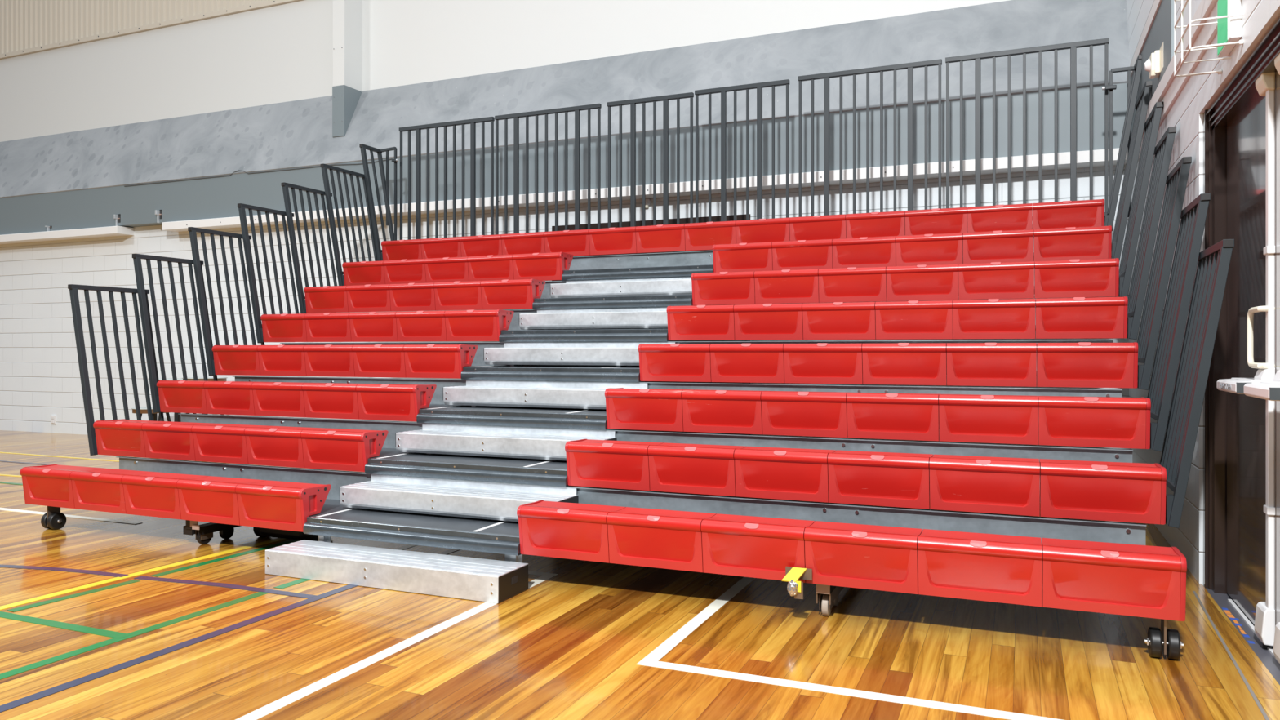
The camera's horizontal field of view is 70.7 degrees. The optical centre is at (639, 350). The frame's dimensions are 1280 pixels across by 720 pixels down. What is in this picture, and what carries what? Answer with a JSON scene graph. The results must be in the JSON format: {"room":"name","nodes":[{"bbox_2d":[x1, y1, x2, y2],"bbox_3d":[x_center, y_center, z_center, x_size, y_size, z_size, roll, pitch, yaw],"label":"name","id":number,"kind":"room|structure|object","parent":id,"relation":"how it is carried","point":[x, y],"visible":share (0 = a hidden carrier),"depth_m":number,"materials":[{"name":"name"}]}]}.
{"room":"indoor sports gymnasium","nodes":[
{"label":"indoor sports gymnasium","id":0,"kind":"room"},
{"bbox_2d":[0,0,1009,142],"bbox_3d":[-4.759,-4.500,10.858,19.600,3.280,0.310,0,0,23],"label":"wall","id":1,"kind":"structure","parent":0,"point":[281,53],"depth_m":9.97,"materials":[{"name":"white paint"}]},
{"bbox_2d":[0,0,302,59],"bbox_3d":[-4.799,-5.070,10.684,19.662,2.140,0.040,0,0,23],"label":"cladding","id":2,"kind":"object","parent":1,"relation":"attached to","point":[26,26],"visible":1,"depth_m":11.66,"materials":[{"name":"beige"}]},
{"bbox_2d":[124,158,392,186],"bbox_3d":[-4.368,-1.984,10.052,3.950,0.075,0.012,0,0,23],"label":"cable","id":3,"kind":"object","parent":1,"relation":"attached to","point":[389,158],"visible":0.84,"depth_m":10.03,"materials":[{"name":"grey paint"}]},
{"bbox_2d":[332,0,362,137],"bbox_3d":[-3.198,-4.260,9.878,0.164,3.900,0.317,0,0,23],"label":"column","id":4,"kind":"structure","parent":1,"relation":"attached to","point":[347,15],"depth_m":9.76,"materials":[{"name":"white paint"}]},
{"bbox_2d":[0,0,1130,198],"bbox_3d":[-4.900,-2.423,10.527,19.600,0.885,0.470,0,0,23],"label":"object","id":5,"kind":"structure","parent":1,"relation":"attached to","point":[295,134],"depth_m":8.57,"materials":[{"name":"grey paint"}]},
{"bbox_2d":[0,164,1128,448],"bbox_3d":[-4.867,-0.220,10.605,19.600,2.680,0.300,0,0,23],"label":"wall","id":6,"kind":"structure","parent":0,"point":[40,379],"depth_m":10.77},
{"bbox_2d":[50,414,56,424],"bbox_3d":[-7.521,0.887,11.556,0.086,0.115,0.022,0,0,23],"label":"wall outlet","id":7,"kind":"object","parent":6,"relation":"attached to","point":[53,418],"visible":1,"depth_m":11.55,"materials":[{"name":"white plastic"}]},
{"bbox_2d":[0,226,133,244],"bbox_3d":[-10.100,-1.447,12.543,8.450,0.089,0.220,0,0,23],"label":"trim","id":8,"kind":"structure","parent":6,"relation":"attached to","point":[110,231],"depth_m":11.19,"materials":[{"name":"white paint"}]},
{"bbox_2d":[113,213,120,226],"bbox_3d":[-6.290,-1.565,10.845,0.056,0.150,0.051,0,0,23],"label":"wall hook","id":9,"kind":"object","parent":6,"relation":"attached to","point":[117,217],"visible":1,"depth_m":10.85,"materials":[{"name":"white metal"}]},
{"bbox_2d":[155,209,161,222],"bbox_3d":[-5.646,-1.573,10.571,0.056,0.155,0.051,0,0,23],"label":"wall hook","id":10,"kind":"object","parent":6,"relation":"attached to","point":[158,213],"visible":1,"depth_m":10.58,"materials":[{"name":"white metal"}]},
{"bbox_2d":[0,82,1127,235],"bbox_3d":[-5.155,-1.751,10.489,19.160,0.498,0.180,0,0,23],"label":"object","id":11,"kind":"structure","parent":6,"relation":"attached to","point":[216,197],"depth_m":8.25,"materials":[{"name":"grey paint"}]},
{"bbox_2d":[162,147,1127,231],"bbox_3d":[-0.937,-1.447,8.654,9.960,0.089,0.224,0,0,23],"label":"trim","id":12,"kind":"structure","parent":6,"relation":"attached to","point":[1082,157],"depth_m":7.86,"materials":[{"name":"white paint"}]},
{"bbox_2d":[645,198,651,208],"bbox_3d":[0.060,-1.361,8.327,0.072,0.091,0.048,0,0,23],"label":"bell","id":13,"kind":"object","parent":6,"relation":"attached to","point":[648,202],"visible":0.67,"depth_m":8.31,"materials":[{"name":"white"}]},
{"bbox_2d":[0,430,1279,719],"bbox_3d":[-6.966,1.088,6.206,19.171,0.063,13.000,0,0,23],"label":"floor","id":14,"kind":"structure","parent":0,"point":[104,615],"depth_m":3.26,"materials":[{"name":"brown wood"}]},
{"bbox_2d":[40,506,66,529],"bbox_3d":[-3.478,0.984,5.351,0.116,0.152,0.100,0,0,23],"label":"castor","id":15,"kind":"object","parent":14,"relation":"on","point":[53,518],"visible":0.91,"depth_m":5.32,"materials":[{"name":"black rubber"}]},
{"bbox_2d":[131,406,170,421],"bbox_3d":[-5.495,0.854,10.199,0.448,0.419,0.448,0,0,23],"label":"stool","id":16,"kind":"object","parent":14,"relation":"on","point":[143,409],"visible":0.35,"depth_m":10.08,"materials":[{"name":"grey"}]},
{"bbox_2d":[183,520,240,544],"bbox_3d":[-1.762,0.984,6.464,0.150,0.152,3.460,0,0,23],"label":"carriage","id":17,"kind":"object","parent":14,"relation":"on","point":[204,532],"visible":0.35,"depth_m":4.93,"materials":[{"name":"black metal"}]},
{"bbox_2d":[253,526,318,541],"bbox_3d":[-1.944,0.990,5.113,0.430,0.140,0.250,0,0,23],"label":"carriage","id":18,"kind":"object","parent":14,"relation":"on","point":[260,531],"visible":0.26,"depth_m":4.99,"materials":[{"name":"black metal"}]},
{"bbox_2d":[265,539,528,603],"bbox_3d":[-1.134,1.000,4.132,1.288,0.115,0.255,0,0,23],"label":"step","id":19,"kind":"structure","parent":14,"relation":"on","point":[488,580],"depth_m":4.01,"materials":[{"name":"metal"}]},
{"bbox_2d":[115,456,1146,599],"bbox_3d":[-0.816,0.828,4.396,5.924,0.314,0.641,0,0,23],"label":"platform","id":20,"kind":"object","parent":14,"relation":"on","point":[487,535],"depth_m":4.18,"materials":[{"name":"grey metal"}]},
{"bbox_2d":[19,464,331,532],"bbox_3d":[-2.626,0.799,4.992,2.144,0.218,0.219,0,0,23],"label":"bench","id":21,"kind":"object","parent":20,"relation":"attached to","point":[264,504],"visible":1,"depth_m":4.85,"materials":[{"name":"red plastic"}]},
{"bbox_2d":[339,474,577,521],"bbox_3d":[-0.937,0.754,4.574,1.273,0.155,0.247,0,0,23],"label":"step","id":22,"kind":"structure","parent":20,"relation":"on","point":[444,497],"depth_m":4.53,"materials":[{"name":"metal"}]},
{"bbox_2d":[177,413,1133,486],"bbox_3d":[-0.625,0.549,4.846,5.924,0.242,0.573,0,0,23],"label":"platform","id":23,"kind":"object","parent":20,"relation":"on","point":[390,461],"visible":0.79,"depth_m":4.65,"materials":[{"name":"grey metal"}]},
{"bbox_2d":[67,284,164,455],"bbox_3d":[-3.480,0.123,6.046,0.243,1.100,0.566,0,0,23],"label":"guard rail","id":24,"kind":"object","parent":23,"relation":"attached to","point":[73,288],"visible":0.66,"depth_m":5.97,"materials":[{"name":"grey metal"}]},
{"bbox_2d":[93,418,388,471],"bbox_3d":[-2.448,0.556,5.412,2.144,0.218,0.219,0,0,23],"label":"bench","id":25,"kind":"object","parent":23,"relation":"attached to","point":[319,448],"visible":1,"depth_m":5.27,"materials":[{"name":"red plastic"}]},
{"bbox_2d":[395,423,616,460],"bbox_3d":[-0.759,0.512,4.994,1.273,0.155,0.247,0,0,23],"label":"step","id":26,"kind":"structure","parent":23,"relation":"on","point":[547,444],"depth_m":4.95,"materials":[{"name":"metal"}]},
{"bbox_2d":[234,376,1122,431],"bbox_3d":[-0.447,0.307,5.266,5.924,0.242,0.573,0,0,23],"label":"platform","id":27,"kind":"object","parent":23,"relation":"on","point":[437,412],"visible":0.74,"depth_m":5.08,"materials":[{"name":"grey metal"}]},
{"bbox_2d":[132,253,217,413],"bbox_3d":[-3.302,-0.120,6.466,0.243,1.100,0.566,0,0,23],"label":"guard rail","id":28,"kind":"object","parent":27,"relation":"attached to","point":[137,258],"visible":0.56,"depth_m":6.38,"materials":[{"name":"grey metal"}]},
{"bbox_2d":[156,380,436,421],"bbox_3d":[-2.270,0.313,5.831,2.144,0.218,0.219,0,0,23],"label":"bench","id":29,"kind":"object","parent":27,"relation":"attached to","point":[375,402],"visible":1,"depth_m":5.69,"materials":[{"name":"red plastic"}]},
{"bbox_2d":[443,380,647,409],"bbox_3d":[-0.581,0.269,5.414,1.273,0.155,0.247,0,0,23],"label":"stair step","id":30,"kind":"structure","parent":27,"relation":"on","point":[580,395],"depth_m":5.37,"materials":[{"name":"metal"}]},
{"bbox_2d":[280,339,1113,382],"bbox_3d":[-0.269,0.064,5.686,5.924,0.242,0.573,0,0,23],"label":"platform","id":31,"kind":"object","parent":27,"relation":"on","point":[478,370],"visible":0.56,"depth_m":5.52,"materials":[{"name":"grey metal"}]},
{"bbox_2d":[187,226,264,376],"bbox_3d":[-3.124,-0.362,6.885,0.243,1.100,0.566,0,0,23],"label":"guard rail","id":32,"kind":"object","parent":31,"relation":"attached to","point":[193,230],"visible":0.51,"depth_m":6.80,"materials":[{"name":"grey metal"}]},
{"bbox_2d":[212,344,478,378],"bbox_3d":[-2.092,0.070,6.251,2.144,0.218,0.219,0,0,23],"label":"bench","id":33,"kind":"object","parent":31,"relation":"attached to","point":[399,361],"visible":1,"depth_m":6.10,"materials":[{"name":"red plastic"}]},
{"bbox_2d":[483,342,675,366],"bbox_3d":[-0.403,0.026,5.833,1.273,0.155,0.247,0,0,23],"label":"stair step","id":34,"kind":"structure","parent":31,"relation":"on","point":[624,353],"depth_m":5.79,"materials":[{"name":"metal"}]},
{"bbox_2d":[498,299,1124,342],"bbox_3d":[-0.091,-0.179,6.105,5.924,0.242,0.573,0,0,23],"label":"platform","id":35,"kind":"object","parent":31,"relation":"on","point":[514,333],"visible":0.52,"depth_m":5.96,"materials":[{"name":"grey metal"}]},
{"bbox_2d":[237,203,301,343],"bbox_3d":[-2.946,-0.605,7.305,0.243,1.100,0.566,0,0,23],"label":"guard rail","id":36,"kind":"object","parent":35,"relation":"attached to","point":[259,331],"visible":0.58,"depth_m":7.21,"materials":[{"name":"grey metal"}]},
{"bbox_2d":[260,309,514,342],"bbox_3d":[-1.914,-0.172,6.671,2.144,0.218,0.219,0,0,23],"label":"bench","id":37,"kind":"object","parent":35,"relation":"attached to","point":[473,325],"visible":1,"depth_m":6.53,"materials":[{"name":"red plastic"}]},
{"bbox_2d":[519,307,667,329],"bbox_3d":[-0.225,-0.216,6.253,1.273,0.155,0.247,0,0,23],"label":"stair step","id":38,"kind":"structure","parent":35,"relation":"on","point":[640,317],"depth_m":6.20,"materials":[{"name":"metal"}]},
{"bbox_2d":[321,276,1115,313],"bbox_3d":[0.087,-0.422,6.525,5.924,0.242,0.573,0,0,23],"label":"platform","id":39,"kind":"object","parent":35,"relation":"on","point":[545,301],"visible":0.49,"depth_m":6.37,"materials":[{"name":"grey metal"}]},
{"bbox_2d":[281,182,337,313],"bbox_3d":[-2.768,-0.848,7.725,0.243,1.100,0.566,0,0,23],"label":"guard rail","id":40,"kind":"object","parent":39,"relation":"attached to","point":[301,298],"visible":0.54,"depth_m":7.63,"materials":[{"name":"grey metal"}]},
{"bbox_2d":[303,279,545,313],"bbox_3d":[-1.736,-0.415,7.090,2.144,0.218,0.219,0,0,23],"label":"bench","id":41,"kind":"object","parent":39,"relation":"attached to","point":[516,294],"visible":0.98,"depth_m":6.96,"materials":[{"name":"red plastic"}]},
{"bbox_2d":[550,277,692,297],"bbox_3d":[-0.047,-0.459,6.672,1.273,0.155,0.247,0,0,23],"label":"stair step","id":42,"kind":"structure","parent":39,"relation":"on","point":[669,286],"depth_m":6.60,"materials":[{"name":"metal"}]},
{"bbox_2d":[561,250,963,280],"bbox_3d":[0.265,-0.664,6.944,5.924,0.242,0.573,0,0,23],"label":"platform","id":43,"kind":"object","parent":39,"relation":"on","point":[666,264],"visible":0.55,"depth_m":7.15,"materials":[{"name":"grey metal"}]},
{"bbox_2d":[320,163,377,285],"bbox_3d":[-2.590,-1.091,8.144,0.243,1.100,0.566,0,0,23],"label":"guard rail","id":44,"kind":"object","parent":43,"relation":"attached to","point":[324,166],"visible":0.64,"depth_m":8.07,"materials":[{"name":"grey metal"}]},
{"bbox_2d":[342,252,573,285],"bbox_3d":[-1.558,-0.658,7.510,2.144,0.218,0.219,0,0,23],"label":"bench","id":45,"kind":"object","parent":43,"relation":"attached to","point":[550,266],"visible":0.98,"depth_m":7.37,"materials":[{"name":"red plastic"}]},
{"bbox_2d":[579,249,709,256],"bbox_3d":[0.463,-0.828,7.410,5.924,0.074,0.482,0,0,23],"label":"platform","id":46,"kind":"object","parent":43,"relation":"on","point":[704,250],"visible":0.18,"depth_m":7.81,"materials":[{"name":"black metal"}]},
{"bbox_2d":[359,143,398,261],"bbox_3d":[-2.443,-1.358,8.488,0.259,1.149,0.282,0,0,23],"label":"guard rail","id":47,"kind":"object","parent":46,"relation":"attached to","point":[363,147],"visible":0.73,"depth_m":8.51,"materials":[{"name":"grey metal"}]},
{"bbox_2d":[399,116,494,239],"bbox_3d":[-1.807,-1.491,8.384,1.039,1.253,0.036,0,0,23],"label":"guard rail","id":48,"kind":"object","parent":46,"relation":"on","point":[473,122],"visible":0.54,"depth_m":8.37,"materials":[{"name":"grey metal"}]},
{"bbox_2d":[494,103,601,234],"bbox_3d":[-0.823,-1.493,7.967,1.051,1.257,0.036,0,0,23],"label":"guard rail","id":49,"kind":"object","parent":46,"relation":"on","point":[577,109],"visible":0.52,"depth_m":7.96,"materials":[{"name":"grey metal"}]},
{"bbox_2d":[607,92,693,227],"bbox_3d":[0.082,-1.494,7.583,0.775,1.259,0.036,0,0,23],"label":"guard rail","id":50,"kind":"object","parent":46,"relation":"on","point":[664,99],"visible":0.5,"depth_m":7.55,"materials":[{"name":"grey metal"}]},
{"bbox_2d":[694,79,789,222],"bbox_3d":[0.817,-1.500,7.271,0.784,1.271,0.036,0,0,23],"label":"guard rail","id":51,"kind":"object","parent":46,"relation":"on","point":[759,86],"visible":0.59,"depth_m":7.25,"materials":[{"name":"grey metal"}]},
{"bbox_2d":[381,199,1104,260],"bbox_3d":[0.392,-0.900,7.243,5.942,0.218,0.219,0,0,23],"label":"bench","id":52,"kind":"object","parent":46,"relation":"attached to","point":[1083,213],"visible":0.92,"depth_m":6.93,"materials":[{"name":"red plastic"}]},
{"bbox_2d":[798,58,942,217],"bbox_3d":[1.739,-1.508,6.880,1.072,1.286,0.036,0,0,23],"label":"guard rail","id":53,"kind":"object","parent":46,"relation":"on","point":[910,66],"visible":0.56,"depth_m":6.87,"materials":[{"name":"grey metal"}]},
{"bbox_2d":[945,38,1109,215],"bbox_3d":[2.750,-1.511,6.451,1.073,1.293,0.036,0,0,23],"label":"guard rail","id":54,"kind":"object","parent":46,"relation":"on","point":[1073,46],"visible":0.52,"depth_m":6.44,"materials":[{"name":"grey metal"}]},
{"bbox_2d":[1102,54,1142,231],"bbox_3d":[3.249,-1.361,6.073,0.230,1.154,0.282,0,0,23],"label":"guard rail","id":55,"kind":"object","parent":46,"relation":"attached to","point":[1132,91],"visible":0.75,"depth_m":5.99,"materials":[{"name":"grey metal"}]},
{"bbox_2d":[712,225,1111,272],"bbox_3d":[1.744,-0.658,6.109,2.566,0.218,0.219,0,0,23],"label":"bench","id":56,"kind":"object","parent":43,"relation":"attached to","point":[1068,243],"visible":0.97,"depth_m":5.97,"materials":[{"name":"red plastic"}]},
{"bbox_2d":[1111,80,1151,260],"bbox_3d":[3.098,-1.083,5.732,0.215,1.084,0.566,0,0,23],"label":"guard rail","id":57,"kind":"object","parent":43,"relation":"attached to","point":[1142,103],"visible":0.91,"depth_m":5.50,"materials":[{"name":"grey metal"}]},
{"bbox_2d":[691,257,1119,305],"bbox_3d":[1.566,-0.415,5.689,2.566,0.218,0.219,0,0,23],"label":"bench","id":58,"kind":"object","parent":39,"relation":"attached to","point":[1093,277],"visible":1,"depth_m":5.54,"materials":[{"name":"red plastic"}]},
{"bbox_2d":[1118,102,1163,297],"bbox_3d":[2.920,-0.841,5.312,0.215,1.084,0.566,0,0,23],"label":"guard rail","id":59,"kind":"object","parent":39,"relation":"attached to","point":[1152,123],"visible":0.9,"depth_m":5.08,"materials":[{"name":"grey metal"}]},
{"bbox_2d":[666,296,1128,340],"bbox_3d":[1.388,-0.172,5.270,2.566,0.218,0.219,0,0,23],"label":"bench","id":60,"kind":"object","parent":35,"relation":"attached to","point":[1075,317],"visible":1,"depth_m":5.11,"materials":[{"name":"red plastic"}]},
{"bbox_2d":[1127,126,1176,339],"bbox_3d":[2.742,-0.598,4.892,0.215,1.084,0.566,0,0,23],"label":"guard rail","id":61,"kind":"object","parent":35,"relation":"attached to","point":[1163,149],"visible":0.93,"depth_m":4.67,"materials":[{"name":"grey metal"}]},
{"bbox_2d":[638,342,1137,388],"bbox_3d":[1.210,0.070,4.850,2.566,0.218,0.219,0,0,23],"label":"bench","id":62,"kind":"object","parent":31,"relation":"attached to","point":[1080,364],"visible":1,"depth_m":4.69,"materials":[{"name":"red plastic"}]},
{"bbox_2d":[1137,156,1191,390],"bbox_3d":[2.564,-0.355,4.473,0.215,1.084,0.566,0,0,23],"label":"guard rail","id":63,"kind":"object","parent":31,"relation":"attached to","point":[1177,179],"visible":0.89,"depth_m":4.26,"materials":[{"name":"grey metal"}]},
{"bbox_2d":[604,387,1151,448],"bbox_3d":[1.032,0.313,4.431,2.566,0.218,0.219,0,0,23],"label":"bench","id":64,"kind":"object","parent":27,"relation":"attached to","point":[1063,420],"visible":1,"depth_m":4.26,"materials":[{"name":"red plastic"}]},
{"bbox_2d":[1147,193,1210,451],"bbox_3d":[2.386,-0.113,4.053,0.215,1.084,0.566,0,0,23],"label":"guard rail","id":65,"kind":"object","parent":27,"relation":"attached to","point":[1193,216],"visible":0.86,"depth_m":3.89,"materials":[{"name":"grey metal"}]},
{"bbox_2d":[564,439,1166,524],"bbox_3d":[0.854,0.556,4.011,2.566,0.218,0.219,0,0,23],"label":"bench","id":66,"kind":"object","parent":23,"relation":"attached to","point":[1101,491],"visible":1,"depth_m":3.84,"materials":[{"name":"red plastic"}]},
{"bbox_2d":[1160,239,1234,528],"bbox_3d":[2.208,0.130,3.634,0.215,1.084,0.566,0,0,23],"label":"guard rail","id":67,"kind":"object","parent":23,"relation":"attached to","point":[1214,262],"visible":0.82,"depth_m":3.52,"materials":[{"name":"grey metal"}]},
{"bbox_2d":[516,500,1186,621],"bbox_3d":[0.676,0.799,3.591,2.566,0.218,0.219,0,0,23],"label":"bench","id":68,"kind":"object","parent":20,"relation":"attached to","point":[1147,581],"visible":0.98,"depth_m":3.42,"materials":[{"name":"red plastic"}]},
{"bbox_2d":[816,506,900,615],"bbox_3d":[1.393,0.984,5.131,0.056,0.152,3.450,0,0,23],"label":"castor","id":69,"kind":"object","parent":14,"relation":"on","point":[827,596],"visible":0.31,"depth_m":3.58,"materials":[{"name":"brown metal"}]},
{"bbox_2d":[1144,618,1183,659],"bbox_3d":[1.806,0.984,3.109,0.116,0.152,0.100,0,0,23],"label":"castor","id":70,"kind":"object","parent":14,"relation":"on","point":[1167,641],"visible":0.98,"depth_m":3.08,"materials":[{"name":"black rubber"}]},
{"bbox_2d":[1125,0,1279,585],"bbox_3d":[2.381,-2.510,3.338,0.300,7.260,8.020,0,0,23],"label":"wall","id":71,"kind":"structure","parent":0,"point":[1199,93],"depth_m":4.20,"materials":[{"name":"white paint"}]},
{"bbox_2d":[1129,0,1161,77],"bbox_3d":[2.626,-2.000,4.326,0.040,0.080,5.030,0,0,23],"label":"trim","id":72,"kind":"structure","parent":71,"relation":"attached to","point":[1156,5],"depth_m":5.61,"materials":[{"name":"white paint"}]},
{"bbox_2d":[1130,0,1173,137],"bbox_3d":[3.212,-1.730,5.693,0.030,0.460,2.105,0,0,23],"label":"trim","id":73,"kind":"structure","parent":71,"relation":"attached to","point":[1162,30],"depth_m":5.14,"materials":[{"name":"grey paint"}]},
{"bbox_2d":[1143,42,1163,79],"bbox_3d":[2.920,-1.635,5.108,0.104,0.150,0.220,0,0,23],"label":"sensor","id":74,"kind":"object","parent":71,"relation":"attached to","point":[1153,64],"visible":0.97,"depth_m":5.11,"materials":[{"name":"beige plastic"}]},
{"bbox_2d":[1126,0,1217,160],"bbox_3d":[2.617,-1.402,4.312,0.045,0.183,4.998,0,0,23],"label":"trim","id":75,"kind":"structure","parent":71,"relation":"attached to","point":[1170,86],"depth_m":4.27,"materials":[{"name":"white paint"}]},
{"bbox_2d":[1173,0,1243,76],"bbox_3d":[2.189,-1.328,3.485,0.168,0.432,0.396,0,0,23],"label":"wire cage","id":76,"kind":"object","parent":71,"relation":"attached to","point":[1183,7],"visible":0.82,"depth_m":3.52,"materials":[{"name":"white metal"}]},
{"bbox_2d":[1217,0,1241,57],"bbox_3d":[2.228,-1.255,3.413,0.038,0.220,0.242,0,0,23],"label":"exit sign","id":77,"kind":"object","parent":71,"relation":"attached to","point":[1229,28],"visible":1,"depth_m":3.35,"materials":[{"name":"white plastic"}]},
{"bbox_2d":[1203,17,1279,663],"bbox_3d":[1.663,-0.003,1.932,0.164,2.145,4.670,0,0,23],"label":"door","id":78,"kind":"structure","parent":71,"relation":"in","point":[1242,127],"depth_m":3.52,"materials":[{"name":"black paint"}]},
{"bbox_2d":[1204,587,1279,684],"bbox_3d":[2.268,1.087,1.854,1.228,0.066,4.200,0,0,23],"label":"trim","id":79,"kind":"structure","parent":71,"relation":"attached to","point":[1233,611],"depth_m":3.42,"materials":[{"name":"grey metal"}]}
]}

